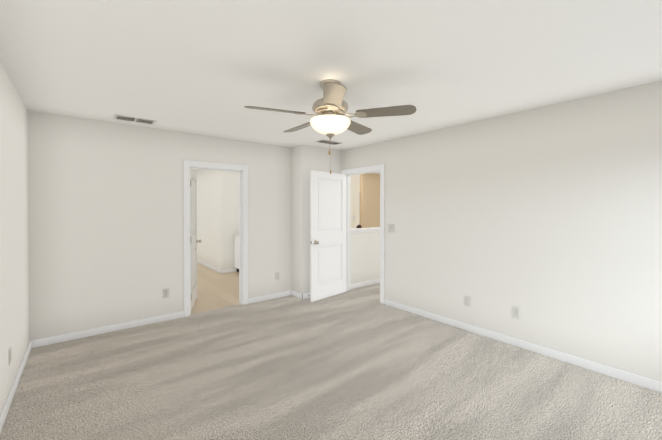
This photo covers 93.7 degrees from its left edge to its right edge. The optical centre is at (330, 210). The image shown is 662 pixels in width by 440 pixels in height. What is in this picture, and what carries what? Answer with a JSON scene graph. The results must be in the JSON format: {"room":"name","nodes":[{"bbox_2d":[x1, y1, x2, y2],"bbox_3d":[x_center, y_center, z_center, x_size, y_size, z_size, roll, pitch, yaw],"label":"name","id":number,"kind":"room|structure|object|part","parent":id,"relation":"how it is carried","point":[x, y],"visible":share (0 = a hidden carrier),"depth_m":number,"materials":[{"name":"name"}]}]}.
{"room":"empty bedroom","nodes":[
{"label":"empty bedroom","id":0,"kind":"room"},
{"bbox_2d":[0,62,29,414],"bbox_3d":[-1.590,0.216,1.201,0.120,2.440,5.214,0,1,-39],"label":"wall","id":1,"kind":"structure","parent":0,"point":[14,281],"depth_m":2.46,"materials":[{"name":"paint"}]},
{"bbox_2d":[9,347,11,364],"bbox_3d":[-2.397,1.086,2.317,0.008,0.116,0.071,0,1,-39],"label":"outlet","id":2,"kind":"object","parent":1,"relation":"attached to","point":[10,359],"visible":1,"depth_m":2.31,"materials":[{"name":"white plastic"}]},
{"bbox_2d":[0,340,31,432],"bbox_3d":[-1.538,1.396,1.254,0.014,0.080,4.974,0,1,-39],"label":"baseboard","id":3,"kind":"structure","parent":1,"relation":"attached to","point":[11,394],"depth_m":2.39,"materials":[{"name":"paint"}]},
{"bbox_2d":[28,111,291,340],"bbox_3d":[-1.914,0.189,4.207,3.138,2.440,0.120,0,1,-39],"label":"wall","id":4,"kind":"structure","parent":0,"point":[106,219],"depth_m":3.67,"materials":[{"name":"paint"}]},
{"bbox_2d":[32,311,183,347],"bbox_3d":[-2.509,1.374,3.655,1.446,0.080,0.014,0,1,-39],"label":"baseboard","id":5,"kind":"structure","parent":4,"relation":"attached to","point":[110,328],"depth_m":3.56,"materials":[{"name":"paint"}]},
{"bbox_2d":[163,288,168,297],"bbox_3d":[-2.114,1.058,3.972,0.071,0.116,0.008,0,1,-39],"label":"outlet","id":6,"kind":"object","parent":4,"relation":"attached to","point":[166,293],"visible":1,"depth_m":3.97,"materials":[{"name":"white plastic"}]},
{"bbox_2d":[183,160,247,316],"bbox_3d":[-1.639,0.401,4.429,0.764,2.012,0.120,0,1,-39],"label":"door frame","id":7,"kind":"structure","parent":4,"relation":"in","point":[240,236],"depth_m":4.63,"materials":[{"name":"paint"}]},
{"bbox_2d":[190,169,200,309],"bbox_3d":[-2.037,0.405,4.626,0.342,1.976,0.694,0,1,-39],"label":"hall door","id":8,"kind":"structure","parent":7,"relation":"attached to","point":[193,216],"depth_m":4.58,"materials":[{"name":"paint"}]},
{"bbox_2d":[248,290,291,303],"bbox_3d":[-0.950,1.362,4.906,0.772,0.080,0.014,0,1,-39],"label":"baseboard","id":9,"kind":"structure","parent":4,"relation":"attached to","point":[286,293],"depth_m":4.88,"materials":[{"name":"paint"}]},
{"bbox_2d":[275,272,278,279],"bbox_3d":[-0.859,1.053,4.979,0.071,0.116,0.008,0,1,-39],"label":"outlet","id":10,"kind":"object","parent":4,"relation":"attached to","point":[277,276],"visible":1,"depth_m":4.97,"materials":[{"name":"white plastic"}]},
{"bbox_2d":[191,263,239,313],"bbox_3d":[-2.506,1.436,6.684,2.890,0.100,4.586,0,1,-39],"label":"floor","id":11,"kind":"structure","parent":0,"point":[216,290],"depth_m":5.49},
{"bbox_2d":[234,234,238,271],"bbox_3d":[-1.679,0.955,7.027,0.856,0.855,0.570,0,1,-39],"label":"vanity cabinet","id":12,"kind":"object","parent":11,"relation":"on","point":[236,250],"visible":0.02,"depth_m":6.89,"materials":[{"name":"white wood"}]},
{"bbox_2d":[194,169,238,269],"bbox_3d":[-2.622,0.154,7.999,1.170,2.440,2.130,0,1,-39],"label":"wall","id":13,"kind":"structure","parent":0,"point":[217,210],"depth_m":7.03,"materials":[{"name":"paint"}]},
{"bbox_2d":[197,259,221,273],"bbox_3d":[-3.079,1.337,7.634,0.014,0.080,2.144,0,1,-39],"label":"baseboard","id":14,"kind":"structure","parent":13,"relation":"attached to","point":[217,269],"depth_m":7.34,"materials":[{"name":"paint"}]},
{"bbox_2d":[222,268,236,272],"bbox_3d":[-1.959,1.342,7.168,1.110,0.080,0.014,0,1,-39],"label":"baseboard","id":15,"kind":"structure","parent":13,"relation":"attached to","point":[234,269],"depth_m":6.91,"materials":[{"name":"paint"}]},
{"bbox_2d":[0,283,661,439],"bbox_3d":[2.084,1.460,4.123,9.495,0.100,5.154,0,1,-39],"label":"floor","id":16,"kind":"structure","parent":0,"point":[362,363],"depth_m":2.52,"materials":[{"name":"grey carpet"}]},
{"bbox_2d":[0,0,661,173],"bbox_3d":[0.696,-1.107,5.926,9.615,0.120,9.740,0,1,-39],"label":"ceiling","id":17,"kind":"structure","parent":0,"point":[212,68],"depth_m":2.06,"materials":[{"name":"paint"}]},
{"bbox_2d":[114,114,155,124],"bbox_3d":[-2.205,-1.021,3.495,0.390,0.007,0.200,0,1,-39],"label":"ceiling vent","id":18,"kind":"object","parent":17,"relation":"in","point":[133,119],"visible":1,"depth_m":3.48,"materials":[{"name":"white metal"}]},
{"bbox_2d":[315,139,341,144],"bbox_3d":[-0.031,-1.032,4.697,0.390,0.007,0.200,0,1,-39],"label":"ceiling vent","id":19,"kind":"object","parent":17,"relation":"in","point":[328,142],"visible":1,"depth_m":4.69,"materials":[{"name":"white metal"}]},
{"bbox_2d":[244,79,415,173],"bbox_3d":[-0.041,-0.654,2.525,1.273,0.723,1.218,0,1,-39],"label":"ceiling fan","id":20,"kind":"object","parent":17,"relation":"hanging from","point":[330,110],"visible":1,"depth_m":2.37,"materials":[{"name":"silver metal"}]},
{"bbox_3d":[-0.006,-0.666,2.481,0.324,0.114,0.324,0,1,-39],"label":"lamp shade","id":21,"kind":"part","parent":20,"relation":"part of","materials":[{"name":"white glass"}]},
{"bbox_2d":[292,145,379,293],"bbox_3d":[0.524,0.173,5.943,2.837,2.440,0.464,0,1,-39],"label":"wall","id":22,"kind":"structure","parent":0,"point":[306,159],"depth_m":5.06,"materials":[{"name":"paint"}]},
{"bbox_2d":[300,293,310,298],"bbox_3d":[-0.133,1.360,5.153,0.839,0.080,0.015,0,1,-39],"label":"baseboard","id":23,"kind":"structure","parent":22,"relation":"attached to","point":[302,296],"depth_m":4.93,"materials":[{"name":"paint"}]},
{"bbox_2d":[351,227,379,288],"bbox_3d":[1.011,0.860,6.113,1.912,1.062,0.150,0,1,-39],"label":"trim","id":24,"kind":"structure","parent":22,"relation":"attached to","point":[364,230],"depth_m":5.74,"materials":[{"name":"paint"}]},
{"bbox_2d":[351,174,359,228],"bbox_3d":[0.210,0.176,6.714,1.022,2.460,0.120,0,1,-39],"label":"wall","id":25,"kind":"structure","parent":0,"point":[355,195],"depth_m":6.90,"materials":[{"name":"white paint"}]},
{"bbox_2d":[360,173,379,227],"bbox_3d":[1.948,0.149,9.646,2.780,2.460,0.120,0,1,-39],"label":"wall","id":26,"kind":"structure","parent":0,"point":[369,200],"depth_m":8.90,"materials":[{"name":"beige paint"}]},
{"bbox_2d":[342,81,661,381],"bbox_3d":[1.694,0.194,3.632,0.120,2.440,4.656,0,1,-39],"label":"wall","id":27,"kind":"structure","parent":0,"point":[547,220],"depth_m":3.05,"materials":[{"name":"paint"}]},
{"bbox_2d":[341,164,384,303],"bbox_3d":[0.546,0.383,5.065,0.120,2.035,0.855,0,1,-39],"label":"door frame","id":28,"kind":"structure","parent":27,"relation":"in","point":[347,232],"depth_m":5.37,"materials":[{"name":"paint"}]},
{"bbox_2d":[310,170,345,301],"bbox_3d":[-0.012,0.391,5.005,0.819,2.005,0.223,0,1,-39],"label":"bedroom door","id":29,"kind":"structure","parent":28,"relation":"attached to","point":[328,230],"depth_m":4.98,"materials":[{"name":"paint"}]},
{"bbox_2d":[388,224,393,231],"bbox_3d":[0.878,0.259,4.543,0.012,0.116,0.116,0,1,-39],"label":"light switch","id":30,"kind":"object","parent":27,"relation":"attached to","point":[390,227],"visible":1,"depth_m":4.54,"materials":[{"name":"white plastic"}]},
{"bbox_2d":[465,296,470,305],"bbox_3d":[1.605,1.064,3.648,0.008,0.116,0.071,0,1,-39],"label":"outlet","id":31,"kind":"object","parent":27,"relation":"attached to","point":[467,300],"visible":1,"depth_m":3.64,"materials":[{"name":"white plastic"}]},
{"bbox_2d":[512,306,519,317],"bbox_3d":[1.931,1.063,3.241,0.008,0.116,0.071,0,1,-39],"label":"outlet","id":32,"kind":"object","parent":27,"relation":"attached to","point":[515,312],"visible":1,"depth_m":3.24,"materials":[{"name":"white plastic"}]},
{"bbox_2d":[384,299,661,392],"bbox_3d":[1.940,1.378,3.229,0.014,0.080,3.642,0,1,-39],"label":"baseboard","id":33,"kind":"structure","parent":27,"relation":"attached to","point":[648,383],"depth_m":3.03,"materials":[{"name":"paint"}]}
]}

